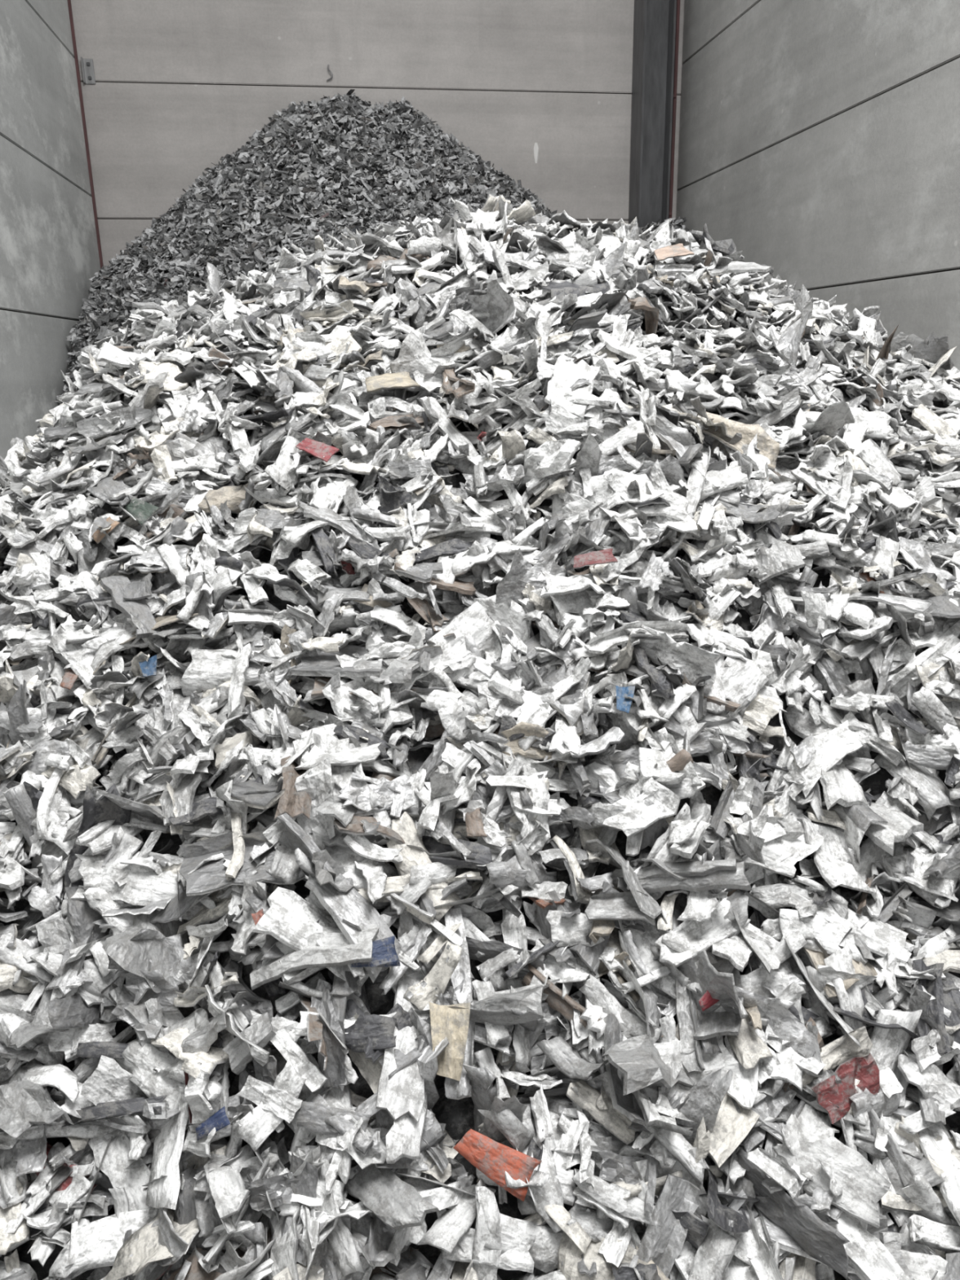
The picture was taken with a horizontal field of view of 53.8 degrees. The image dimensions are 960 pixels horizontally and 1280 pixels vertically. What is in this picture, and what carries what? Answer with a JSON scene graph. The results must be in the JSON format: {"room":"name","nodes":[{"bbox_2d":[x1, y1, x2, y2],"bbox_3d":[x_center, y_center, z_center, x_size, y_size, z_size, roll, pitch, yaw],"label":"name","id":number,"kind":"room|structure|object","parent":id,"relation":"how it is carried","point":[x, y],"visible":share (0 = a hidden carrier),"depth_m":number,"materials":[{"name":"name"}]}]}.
{"room":"waste facility","nodes":[
{"label":"waste facility","id":0,"kind":"room"},
{"bbox_2d":[0,0,100,459],"bbox_3d":[-2.788,-2.028,3.417,0.200,6.190,11.470,-3,17,-8],"label":"wall","id":1,"kind":"structure","parent":0,"point":[49,252],"depth_m":7.01,"materials":[{"name":"concrete"}]},
{"bbox_2d":[66,0,103,268],"bbox_3d":[-3.548,-3.648,8.827,0.024,6.200,0.025,-3,17,-8],"label":"strip","id":2,"kind":"object","parent":1,"relation":"attached to","point":[69,6],"visible":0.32,"depth_m":8.53,"materials":[{"name":"metal"}]},
{"bbox_2d":[71,0,684,268],"bbox_3d":[-0.809,-3.863,9.381,6.020,6.190,0.200,-3,17,-8],"label":"wall","id":3,"kind":"structure","parent":0,"point":[180,86],"depth_m":8.80,"materials":[{"name":"concrete"}]},
{"bbox_2d":[80,57,95,84],"bbox_3d":[-3.495,-5.079,8.441,0.090,0.200,0.069,-3,17,-8],"label":"wall bracket","id":4,"kind":"object","parent":3,"relation":"attached to","point":[87,67],"visible":1,"depth_m":8.45,"materials":[{"name":"metal"}]},
{"bbox_2d":[326,64,333,80],"bbox_3d":[-1.392,-5.241,8.736,0.040,0.141,0.069,-16,22,-40],"label":"hook","id":5,"kind":"object","parent":3,"relation":"attached to","point":[329,70],"visible":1,"depth_m":8.73,"materials":[{"name":"metal"}]},
{"bbox_2d":[533,142,538,163],"bbox_3d":[0.548,-4.749,9.226,0.052,0.180,0.006,-3,17,-8],"label":"mark","id":6,"kind":"object","parent":3,"relation":"attached to","point":[535,146],"visible":1,"depth_m":9.22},
{"bbox_2d":[668,0,680,221],"bbox_3d":[1.908,-3.982,9.615,0.040,6.200,0.110,-3,17,-8],"label":"strip","id":7,"kind":"object","parent":3,"relation":"attached to","point":[677,14],"visible":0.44,"depth_m":9.21,"materials":[{"name":"metal"}]},
{"bbox_2d":[675,0,959,370],"bbox_3d":[2.963,-2.377,4.240,0.200,6.190,11.470,-3,17,-8],"label":"wall","id":8,"kind":"structure","parent":0,"point":[820,139],"depth_m":6.58,"materials":[{"name":"concrete"}]},
{"bbox_3d":[0.704,1.427,2.758,14.000,0.150,16.200,-3,17,-8],"label":"floor","id":9,"kind":"structure","parent":0,"visible":0},
{"bbox_2d":[56,88,691,404],"bbox_3d":[-0.367,-2.213,6.976,5.588,4.411,5.376,-3,17,-8],"label":"pile","id":10,"kind":"object","parent":9,"relation":"on","point":[340,163],"visible":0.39,"depth_m":7.69,"materials":[{"name":"grey paper"}]},
{"bbox_2d":[0,194,959,1279],"bbox_3d":[0.303,-0.118,3.182,5.595,2.573,6.800,-3,17,-8],"label":"pile","id":11,"kind":"object","parent":9,"relation":"on","point":[479,690],"visible":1,"depth_m":1.68,"materials":[{"name":"white paper"}]},
{"bbox_2d":[628,0,676,227],"bbox_3d":[1.676,-3.934,9.473,0.305,6.200,0.335,-3,17,-8],"label":"steel column","id":12,"kind":"structure","parent":9,"relation":"on","point":[654,20],"depth_m":9.08,"materials":[{"name":"grey metal"}]}
]}

